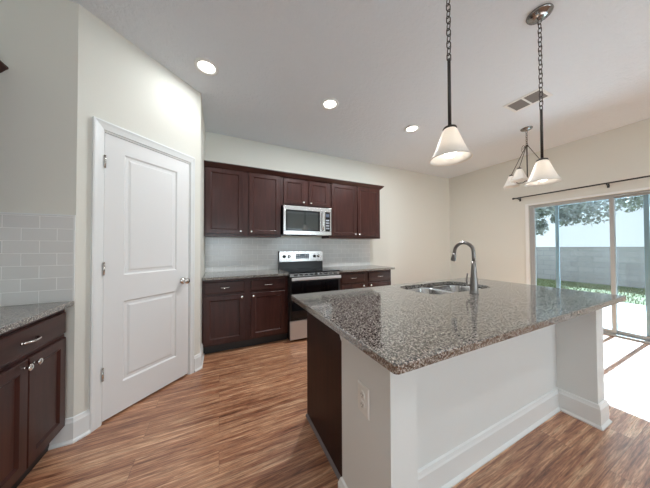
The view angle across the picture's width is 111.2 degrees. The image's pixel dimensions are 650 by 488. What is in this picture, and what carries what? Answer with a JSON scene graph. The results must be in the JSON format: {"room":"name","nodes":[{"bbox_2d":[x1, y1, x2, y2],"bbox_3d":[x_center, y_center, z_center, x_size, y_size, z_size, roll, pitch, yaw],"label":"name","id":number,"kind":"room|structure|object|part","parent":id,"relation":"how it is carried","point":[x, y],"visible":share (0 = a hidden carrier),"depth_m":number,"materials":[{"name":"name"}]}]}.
{"room":"kitchen","nodes":[
{"label":"kitchen","id":0,"kind":"room"},
{"bbox_2d":[0,0,78,418],"bbox_3d":[-1.975,-0.164,1.389,0.658,2.905,0.120,0,-1,-25],"label":"wall","id":1,"kind":"structure","parent":0,"point":[39,38],"depth_m":1.42,"materials":[{"name":"white paint"}]},
{"bbox_2d":[0,213,72,305],"bbox_3d":[-1.949,0.094,1.326,0.648,0.554,0.008,0,-1,-25],"label":"tile backsplash","id":2,"kind":"structure","parent":1,"relation":"attached to","point":[36,251],"depth_m":1.39,"materials":[{"name":"grey tile"}]},
{"bbox_2d":[0,212,75,300],"bbox_3d":[-1.945,0.090,1.327,0.655,0.563,0.010,0,-1,-25],"label":"trim","id":3,"kind":"structure","parent":1,"relation":"attached to","point":[74,216],"depth_m":1.46,"materials":[{"name":"white paint"}]},
{"bbox_2d":[48,409,90,449],"bbox_3d":[-1.660,1.209,1.446,0.189,0.158,0.062,1,-1,-43],"label":"baseboard","id":4,"kind":"structure","parent":1,"relation":"attached to","point":[77,427],"depth_m":1.45,"materials":[{"name":"white paint"}]},
{"bbox_2d":[73,4,200,416],"bbox_3d":[-1.541,-0.158,1.934,0.120,2.905,0.935,-1,-1,21],"label":"wall","id":5,"kind":"structure","parent":0,"point":[120,84],"depth_m":1.68,"materials":[{"name":"white paint"}]},
{"bbox_2d":[89,116,194,431],"bbox_3d":[-1.509,0.204,1.914,0.187,2.180,0.782,-1,-1,21],"label":"door","id":6,"kind":"structure","parent":5,"relation":"in","point":[142,259],"depth_m":1.81,"materials":[{"name":"white paint"}]},
{"bbox_3d":[-1.353,0.357,2.156,0.071,0.064,0.064,-1,-1,21],"label":"knob","id":7,"kind":"part","parent":6,"relation":"part of","materials":[{"name":"silver metal"}]},
{"bbox_2d":[200,99,204,348],"bbox_3d":[-1.555,-0.146,2.711,0.120,2.905,0.858,0,-1,-25],"label":"wall","id":8,"kind":"structure","parent":0,"point":[202,237],"depth_m":2.56,"materials":[{"name":"white paint"}]},
{"bbox_2d":[194,343,203,371],"bbox_3d":[-1.377,1.223,2.435,0.079,0.158,0.387,0,-1,-25],"label":"baseboard","id":9,"kind":"structure","parent":8,"relation":"attached to","point":[199,358],"depth_m":2.31,"materials":[{"name":"white paint"}]},
{"bbox_2d":[205,131,449,284],"bbox_3d":[0.023,-0.133,4.016,6.917,2.905,0.150,0,-1,-25],"label":"wall","id":10,"kind":"structure","parent":0,"point":[414,240],"depth_m":4.60,"materials":[{"name":"white paint"}]},
{"bbox_2d":[204,166,280,237],"bbox_3d":[-1.154,-0.561,3.183,1.000,0.924,0.352,0,-1,-25],"label":"upper cabinet","id":11,"kind":"object","parent":10,"relation":"attached to","point":[241,204],"visible":1,"depth_m":3.03,"materials":[{"name":"brown wood"}]},
{"bbox_3d":[-1.326,-0.566,2.952,0.446,0.855,0.020,0,-1,-25],"label":"door","id":12,"kind":"part","parent":11,"relation":"part of","materials":[{"name":"brown wood"}]},
{"bbox_3d":[-0.859,-0.564,3.173,0.431,0.855,0.020,0,-1,-25],"label":"door","id":13,"kind":"part","parent":11,"relation":"part of","materials":[{"name":"brown wood"}]},
{"bbox_2d":[205,237,369,271],"bbox_3d":[-0.401,0.154,3.723,2.828,0.495,0.006,0,-1,-25],"label":"tile backsplash","id":14,"kind":"structure","parent":10,"relation":"attached to","point":[222,254],"depth_m":3.49,"materials":[{"name":"grey tile"}]},
{"bbox_2d":[281,176,328,207],"bbox_3d":[-0.345,-0.796,3.571,0.788,0.450,0.352,0,-1,-25],"label":"upper cabinet","id":15,"kind":"object","parent":10,"relation":"attached to","point":[294,191],"visible":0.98,"depth_m":3.42,"materials":[{"name":"brown wood"}]},
{"bbox_3d":[-0.462,-0.788,3.365,0.336,0.380,0.020,0,-1,-25],"label":"door","id":16,"kind":"part","parent":15,"relation":"part of","materials":[{"name":"brown wood"}]},
{"bbox_2d":[281,205,330,235],"bbox_3d":[-0.321,-0.345,3.516,0.770,0.429,0.456,0,-1,-25],"label":"microwave oven","id":17,"kind":"object","parent":15,"relation":"attached to","point":[295,220],"visible":0.98,"depth_m":3.34,"materials":[{"name":"silver metal"}]},
{"bbox_3d":[-0.326,-0.348,3.339,0.539,0.304,0.022,0,-1,-25],"label":"door","id":18,"kind":"part","parent":17,"relation":"part of","materials":[{"name":"black glass"}]},
{"bbox_3d":[0.037,-0.346,3.510,0.082,0.304,0.022,0,-1,-25],"label":"control panel","id":19,"kind":"part","parent":17,"relation":"part of","materials":[{"name":"black glass"}]},
{"bbox_3d":[-0.097,-0.787,3.538,0.344,0.380,0.020,0,-1,-25],"label":"door","id":20,"kind":"part","parent":15,"relation":"part of","materials":[{"name":"brown wood"}]},
{"bbox_2d":[322,183,379,238],"bbox_3d":[0.482,-0.556,3.958,1.035,0.924,0.352,0,-1,-25],"label":"upper cabinet","id":21,"kind":"object","parent":10,"relation":"attached to","point":[355,211],"visible":0.98,"depth_m":3.81,"materials":[{"name":"brown wood"}]},
{"bbox_2d":[204,160,383,189],"bbox_3d":[-0.305,-1.022,3.585,2.876,0.058,0.373,0,-1,-25],"label":"crown molding","id":22,"kind":"structure","parent":21,"relation":"attached to","point":[206,163],"depth_m":3.27,"materials":[{"name":"brown wood"}]},
{"bbox_3d":[0.320,-0.560,3.732,0.477,0.855,0.020,0,-1,-25],"label":"door","id":23,"kind":"part","parent":21,"relation":"part of","materials":[{"name":"brown wood"}]},
{"bbox_3d":[0.774,-0.559,3.947,0.471,0.855,0.020,0,-1,-25],"label":"door","id":24,"kind":"part","parent":21,"relation":"part of","materials":[{"name":"brown wood"}]},
{"bbox_2d":[17,334,649,487],"bbox_3d":[1.593,1.361,0.478,6.737,0.200,7.942,0,-1,-25],"label":"floor","id":25,"kind":"structure","parent":0,"point":[239,420],"depth_m":1.44,"materials":[{"name":"wood"}]},
{"bbox_2d":[0,309,65,487],"bbox_3d":[-1.796,0.840,1.019,0.662,0.885,0.664,0,-1,-25],"label":"base cabinet","id":26,"kind":"object","parent":25,"relation":"on","point":[32,354],"visible":1,"depth_m":1.16,"materials":[{"name":"brown wood"}]},
{"bbox_3d":[-1.470,0.871,1.000,0.020,0.564,0.307,0,-1,-25],"label":"door","id":27,"kind":"part","parent":26,"relation":"part of","materials":[{"name":"brown wood"}]},
{"bbox_3d":[-1.501,0.626,1.126,0.030,0.032,0.033,0,-1,-25],"label":"knob","id":28,"kind":"part","parent":26,"relation":"part of","materials":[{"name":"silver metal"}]},
{"bbox_3d":[-1.513,0.498,1.157,0.035,0.017,0.117,0,-1,-25],"label":"pull handle","id":29,"kind":"part","parent":26,"relation":"part of","materials":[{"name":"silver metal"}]},
{"bbox_3d":[-1.538,0.497,1.146,0.020,0.135,0.618,0,-1,-25],"label":"drawer","id":30,"kind":"part","parent":26,"relation":"part of","materials":[{"name":"brown wood"}]},
{"bbox_2d":[0,301,73,333],"bbox_3d":[-1.802,0.382,1.019,0.653,0.030,0.676,0,-1,-25],"label":"countertop","id":31,"kind":"structure","parent":26,"relation":"on","point":[15,316],"depth_m":1.21,"materials":[{"name":"grey stone"}]},
{"bbox_3d":[-1.529,0.626,1.185,0.030,0.032,0.033,0,-1,-25],"label":"knob","id":32,"kind":"part","parent":26,"relation":"part of","materials":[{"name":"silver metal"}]},
{"bbox_3d":[-1.603,0.875,1.282,0.020,0.564,0.305,0,-1,-25],"label":"door","id":33,"kind":"part","parent":26,"relation":"part of","materials":[{"name":"brown wood"}]},
{"bbox_2d":[202,276,287,353],"bbox_3d":[-1.078,0.867,3.036,1.020,0.885,0.640,0,-1,-25],"label":"base cabinet","id":34,"kind":"object","parent":25,"relation":"on","point":[239,312],"visible":0.99,"depth_m":2.76,"materials":[{"name":"brown wood"}]},
{"bbox_3d":[-1.202,0.521,2.678,0.440,0.139,0.020,0,-1,-25],"label":"drawer","id":35,"kind":"part","parent":34,"relation":"part of","materials":[{"name":"brown wood"}]},
{"bbox_3d":[-1.200,0.896,2.672,0.440,0.560,0.020,0,-1,-25],"label":"door","id":36,"kind":"part","parent":34,"relation":"part of","materials":[{"name":"brown wood"}]},
{"bbox_2d":[202,269,288,280],"bbox_3d":[-1.081,0.409,3.046,1.021,0.030,0.638,0,-1,-25],"label":"countertop","id":37,"kind":"structure","parent":34,"relation":"on","point":[272,272],"depth_m":2.87,"materials":[{"name":"grey stone"}]},
{"bbox_3d":[-0.738,0.522,2.897,0.434,0.139,0.020,0,-1,-25],"label":"drawer","id":38,"kind":"part","parent":34,"relation":"part of","materials":[{"name":"brown wood"}]},
{"bbox_3d":[-0.737,0.898,2.892,0.434,0.560,0.020,0,-1,-25],"label":"door","id":39,"kind":"part","parent":34,"relation":"part of","materials":[{"name":"brown wood"}]},
{"bbox_2d":[278,251,340,340],"bbox_3d":[-0.250,0.711,3.375,0.759,1.200,0.725,0,-1,-25],"label":"electric range","id":40,"kind":"object","parent":25,"relation":"on","point":[307,273],"visible":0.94,"depth_m":3.11,"materials":[{"name":"silver metal"}]},
{"bbox_3d":[-0.126,1.155,3.110,0.751,0.248,0.026,0,-1,-25],"label":"storage drawer","id":41,"kind":"part","parent":40,"relation":"part of","materials":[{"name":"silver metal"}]},
{"bbox_3d":[-0.380,0.202,3.653,0.751,0.168,0.014,0,-1,-25],"label":"control panel","id":42,"kind":"part","parent":40,"relation":"part of","materials":[{"name":"silver metal"}]},
{"bbox_2d":[279,267,339,273],"bbox_3d":[-0.254,0.396,3.386,0.759,0.020,0.600,0,-1,-25],"label":"cooktop","id":43,"kind":"object","parent":40,"relation":"in","point":[291,270],"depth_m":3.23,"materials":[{"name":"grey"}]},
{"bbox_3d":[-0.126,0.734,3.115,0.751,0.577,0.030,0,-1,-25],"label":"oven door","id":44,"kind":"part","parent":40,"relation":"part of","materials":[{"name":"black glass"}]},
{"bbox_3d":[-0.108,0.468,3.078,0.735,0.040,0.060,0,-1,-25],"label":"handle","id":45,"kind":"part","parent":40,"relation":"part of","materials":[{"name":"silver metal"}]},
{"bbox_2d":[339,269,390,289],"bbox_3d":[0.542,0.872,3.803,1.030,0.885,0.640,0,-1,-25],"label":"base cabinet","id":46,"kind":"object","parent":25,"relation":"on","point":[358,279],"visible":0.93,"depth_m":3.56,"materials":[{"name":"brown wood"}]},
{"bbox_3d":[0.438,0.526,3.454,0.416,0.139,0.020,0,-1,-25],"label":"drawer","id":47,"kind":"part","parent":46,"relation":"part of","materials":[{"name":"brown wood"}]},
{"bbox_3d":[0.439,0.902,3.448,0.416,0.560,0.020,0,-1,-25],"label":"door","id":48,"kind":"part","parent":46,"relation":"part of","materials":[{"name":"brown wood"}]},
{"bbox_2d":[326,265,394,271],"bbox_3d":[0.560,0.415,3.822,1.079,0.030,0.638,0,-1,-25],"label":"countertop","id":49,"kind":"structure","parent":46,"relation":"on","point":[358,267],"depth_m":3.68,"materials":[{"name":"grey stone"}]},
{"bbox_3d":[0.907,0.528,3.676,0.458,0.139,0.020,0,-1,-25],"label":"drawer","id":50,"kind":"part","parent":46,"relation":"part of","materials":[{"name":"brown wood"}]},
{"bbox_3d":[0.908,0.903,3.670,0.458,0.560,0.020,0,-1,-25],"label":"door","id":51,"kind":"part","parent":46,"relation":"part of","materials":[{"name":"brown wood"}]},
{"bbox_2d":[306,286,611,487],"bbox_3d":[0.918,0.839,1.617,2.035,0.884,1.007,0,-1,-25],"label":"kitchen island","id":52,"kind":"object","parent":25,"relation":"on","point":[434,425],"visible":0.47,"depth_m":1.28,"materials":[{"name":"white paint"}]},
{"bbox_3d":[0.011,0.839,1.391,0.020,0.884,0.640,0,-1,-25],"label":"panel","id":53,"kind":"part","parent":52,"relation":"part of","materials":[{"name":"brown wood"}]},
{"bbox_2d":[358,380,369,420],"bbox_3d":[0.154,0.634,0.906,0.008,0.120,0.080,0,-1,-25],"label":"wall outlet","id":54,"kind":"object","parent":52,"relation":"attached to","point":[363,391],"visible":1,"depth_m":0.90,"materials":[{"name":"white plastic"}]},
{"bbox_2d":[360,390,364,409],"bbox_3d":[0.152,0.634,0.906,0.003,0.073,0.033,0,-1,-25],"label":"receptacle","id":55,"kind":"object","parent":54,"relation":"attached to","point":[362,392],"depth_m":0.90,"materials":[{"name":"grey plastic"}]},
{"bbox_2d":[291,277,625,374],"bbox_3d":[0.918,0.380,1.580,2.082,0.030,1.075,0,-1,-25],"label":"island countertop","id":56,"kind":"structure","parent":52,"relation":"on","point":[403,330],"depth_m":1.15,"materials":[{"name":"grey stone"}]},
{"bbox_2d":[406,284,483,293],"bbox_3d":[1.037,0.498,1.919,0.802,0.194,0.417,0,-1,-25],"label":"sink","id":57,"kind":"object","parent":56,"relation":"in","point":[449,288],"visible":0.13,"depth_m":2.06,"materials":[{"name":"silver metal"}]},
{"bbox_2d":[406,287,454,293],"bbox_3d":[0.854,0.497,1.832,0.397,0.194,0.417,0,-1,-25],"label":"basin","id":58,"kind":"object","parent":57,"relation":"in","point":[425,290],"depth_m":2.02,"materials":[{"name":"silver metal"}]},
{"bbox_2d":[430,284,483,292],"bbox_3d":[1.220,0.499,2.005,0.397,0.194,0.417,0,-1,-25],"label":"basin","id":59,"kind":"object","parent":57,"relation":"in","point":[451,288],"depth_m":2.19,"materials":[{"name":"silver metal"}]},
{"bbox_2d":[451,241,478,293],"bbox_3d":[1.069,0.172,1.716,0.068,0.388,0.210,0,-1,-25],"label":"kitchen faucet","id":60,"kind":"object","parent":56,"relation":"on","point":[473,284],"visible":1,"depth_m":1.64,"materials":[{"name":"silver metal"}]},
{"bbox_3d":[1.080,0.266,1.661,0.054,0.097,0.022,-1,-1,26],"label":"lever handle","id":61,"kind":"part","parent":60,"relation":"part of","materials":[{"name":"silver metal"}]},
{"bbox_3d":[1.051,1.197,1.335,2.035,0.158,0.394,0,-1,-25],"label":"baseboard","id":62,"kind":"part","parent":52,"relation":"part of","materials":[{"name":"white paint"}]},
{"bbox_2d":[69,0,649,178],"bbox_3d":[1.663,-1.718,0.562,6.917,0.150,7.942,0,-1,-25],"label":"ceiling","id":63,"kind":"structure","parent":0,"point":[384,62],"depth_m":2.02,"materials":[{"name":"white paint"}]},
{"bbox_2d":[194,57,218,75],"bbox_3d":[-1.075,-1.603,2.021,0.202,0.015,0.202,0,-1,-25],"label":"recessed light","id":64,"kind":"object","parent":63,"relation":"in","point":[205,66],"visible":1,"depth_m":2.01,"materials":[{"name":"white paint"}]},
{"bbox_2d":[321,98,338,109],"bbox_3d":[0.058,-1.599,2.549,0.202,0.015,0.202,0,-1,-25],"label":"recessed light","id":65,"kind":"object","parent":63,"relation":"in","point":[328,103],"visible":1,"depth_m":2.54,"materials":[{"name":"white"}]},
{"bbox_2d":[404,124,419,132],"bbox_3d":[1.206,-1.596,3.084,0.202,0.015,0.202,0,-1,-25],"label":"recessed light","id":66,"kind":"object","parent":63,"relation":"in","point":[411,128],"visible":1,"depth_m":3.08,"materials":[{"name":"white"}]},
{"bbox_2d":[429,0,472,165],"bbox_3d":[0.635,-1.030,1.142,0.194,1.200,0.194,0,-1,-25],"label":"pendant light","id":67,"kind":"object","parent":63,"relation":"hanging from","point":[451,149],"visible":1,"depth_m":1.13,"materials":[{"name":"white glass"}]},
{"bbox_3d":[0.634,-1.266,1.146,0.020,0.663,0.020,-1,-1,37],"label":"chain","id":68,"kind":"part","parent":67,"relation":"part of","materials":[{"name":"brown metal"}]},
{"bbox_3d":[0.636,-0.766,1.138,0.066,0.363,0.066,0,-1,-25],"label":"rod","id":69,"kind":"part","parent":67,"relation":"part of","materials":[{"name":"brown metal"}]},
{"bbox_3d":[0.637,-0.511,1.135,0.062,0.145,0.062,0,-1,-25],"label":"bulb","id":70,"kind":"part","parent":67,"relation":"part of","materials":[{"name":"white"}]},
{"bbox_3d":[0.637,-0.508,1.135,0.194,0.154,0.194,0,-1,-25],"label":"lamp shade","id":71,"kind":"part","parent":67,"relation":"part of","materials":[{"name":"white glass"}]},
{"bbox_2d":[503,126,539,187],"bbox_3d":[2.846,-1.228,3.078,0.540,0.765,0.524,-1,-1,25],"label":"chandelier","id":72,"kind":"object","parent":63,"relation":"hanging from","point":[519,176],"visible":0.77,"depth_m":3.08,"materials":[{"name":"white glass"}]},
{"bbox_3d":[2.760,-0.927,3.299,0.190,0.151,0.190,0,-1,-25],"label":"lamp shade","id":73,"kind":"part","parent":72,"relation":"part of","materials":[{"name":"white glass"}]},
{"bbox_3d":[2.784,-1.111,3.215,0.051,0.507,0.233,0,-1,-15],"label":"arm","id":74,"kind":"part","parent":72,"relation":"part of","materials":[{"name":"brown metal"}]},
{"bbox_3d":[2.617,-0.931,2.998,0.190,0.151,0.190,0,-1,-25],"label":"lamp shade","id":75,"kind":"part","parent":72,"relation":"part of","materials":[{"name":"white glass"}]},
{"bbox_3d":[2.810,-1.112,3.093,0.040,0.535,0.039,0,-1,-25],"label":"stem","id":76,"kind":"part","parent":72,"relation":"part of","materials":[{"name":"brown metal"}]},
{"bbox_2d":[503,88,552,112],"bbox_3d":[2.276,-1.612,2.507,0.270,0.009,0.344,0,-1,-25],"label":"ceiling vent","id":77,"kind":"object","parent":63,"relation":"in","point":[531,98],"visible":0.94,"depth_m":2.50,"materials":[{"name":"white metal"}]},
{"bbox_2d":[524,3,562,186],"bbox_3d":[1.518,-1.027,1.564,0.194,1.200,0.194,0,-1,-25],"label":"pendant light","id":78,"kind":"object","parent":63,"relation":"hanging from","point":[543,172],"visible":1,"depth_m":1.55,"materials":[{"name":"white glass"}]},
{"bbox_3d":[1.517,-1.263,1.567,0.020,0.663,0.020,-1,-1,37],"label":"chain","id":79,"kind":"part","parent":78,"relation":"part of","materials":[{"name":"brown metal"}]},
{"bbox_3d":[1.519,-0.763,1.560,0.066,0.363,0.066,0,-1,-25],"label":"rod","id":80,"kind":"part","parent":78,"relation":"part of","materials":[{"name":"brown metal"}]},
{"bbox_3d":[1.520,-0.505,1.556,0.194,0.154,0.194,0,-1,-25],"label":"lamp shade","id":81,"kind":"part","parent":78,"relation":"part of","materials":[{"name":"white glass"}]},
{"bbox_2d":[449,118,649,284],"bbox_3d":[4.724,-0.182,1.876,0.150,2.905,7.742,0,-1,-25],"label":"wall","id":82,"kind":"structure","parent":0,"point":[484,214],"depth_m":4.10,"materials":[{"name":"white paint"}]},
{"bbox_2d":[512,175,649,201],"bbox_3d":[3.990,-0.835,3.143,0.098,0.072,2.234,0,-1,-25],"label":"curtain rod","id":83,"kind":"object","parent":82,"relation":"attached to","point":[607,183],"visible":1,"depth_m":3.27,"materials":[{"name":"black metal"}]},
{"bbox_2d":[525,187,649,284],"bbox_3d":[4.034,0.281,3.139,0.013,2.020,1.922,0,-1,-25],"label":"trim","id":84,"kind":"structure","parent":82,"relation":"attached to","point":[645,188],"depth_m":3.97,"materials":[{"name":"white paint"}]},
{"bbox_2d":[529,190,649,343],"bbox_3d":[4.104,0.307,3.172,0.160,2.010,1.829,0,-1,-25],"label":"door","id":85,"kind":"structure","parent":82,"relation":"in","point":[614,331],"depth_m":3.15,"materials":[{"name":"grey"}]},
{"bbox_3d":[3.895,0.304,3.547,0.036,1.930,0.916,0,-1,-25],"label":"fixed panel","id":86,"kind":"part","parent":85,"relation":"part of","materials":[{"name":"grey"}]},
{"bbox_3d":[4.300,0.291,2.782,0.034,1.930,0.899,0,-1,-25],"label":"sliding panel","id":87,"kind":"part","parent":85,"relation":"part of","materials":[{"name":"grey"}]},
{"bbox_3d":[-1.302,-0.202,-0.977,0.150,2.905,7.742,0,-1,-25],"label":"wall","id":88,"kind":"structure","parent":0,"visible":0},
{"bbox_3d":[-1.951,-0.591,0.970,0.331,0.924,0.664,0,-1,-25],"label":"upper cabinet","id":89,"kind":"object","parent":88,"relation":"attached to","visible":0},
{"bbox_2d":[0,60,8,72],"bbox_3d":[-1.815,-1.054,1.043,0.060,0.058,0.666,0,-1,-25],"label":"crown molding","id":90,"kind":"structure","parent":89,"relation":"attached to","point":[3,67],"depth_m":1.33,"materials":[{"name":"brown wood"}]},
{"label":"outside","id":91,"kind":"structure","parent":0,"visible":0},
{"bbox_2d":[537,278,645,305],"bbox_3d":[28.732,1.621,19.109,51.700,0.130,70.000,0,-1,-25],"label":"ground","id":92,"kind":"structure","parent":91,"point":[547,280],"depth_m":7.26,"materials":[{"name":"green plant"}]},
{"bbox_2d":[535,199,618,234],"bbox_3d":[13.102,-1.680,13.177,5.613,6.425,6.885,0,-1,14],"label":"leafy tree","id":93,"kind":"object","parent":92,"relation":"on","point":[573,212],"visible":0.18,"depth_m":12.26,"materials":[{"name":"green plant"}]},
{"bbox_2d":[536,247,644,288],"bbox_3d":[9.466,0.805,9.448,0.240,1.360,21.000,0,-1,-25],"label":"fence","id":94,"kind":"object","parent":92,"relation":"on","point":[577,264],"visible":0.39,"depth_m":8.25,"materials":[{"name":"white concrete"}]},
{"bbox_2d":[593,194,649,212],"bbox_3d":[20.520,-2.542,13.059,5.327,8.090,7.569,0,-1,-25],"label":"leafy tree","id":95,"kind":"object","parent":92,"relation":"on","point":[638,199],"visible":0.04,"depth_m":14.50,"materials":[{"name":"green plant"}]},
{"bbox_2d":[603,302,646,334],"bbox_3d":[5.226,1.422,4.664,3.153,0.175,16.000,0,-1,-25],"label":"patio slab","id":96,"kind":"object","parent":92,"relation":"on","point":[631,317],"depth_m":4.00,"materials":[{"name":"grey concrete"}]}
]}

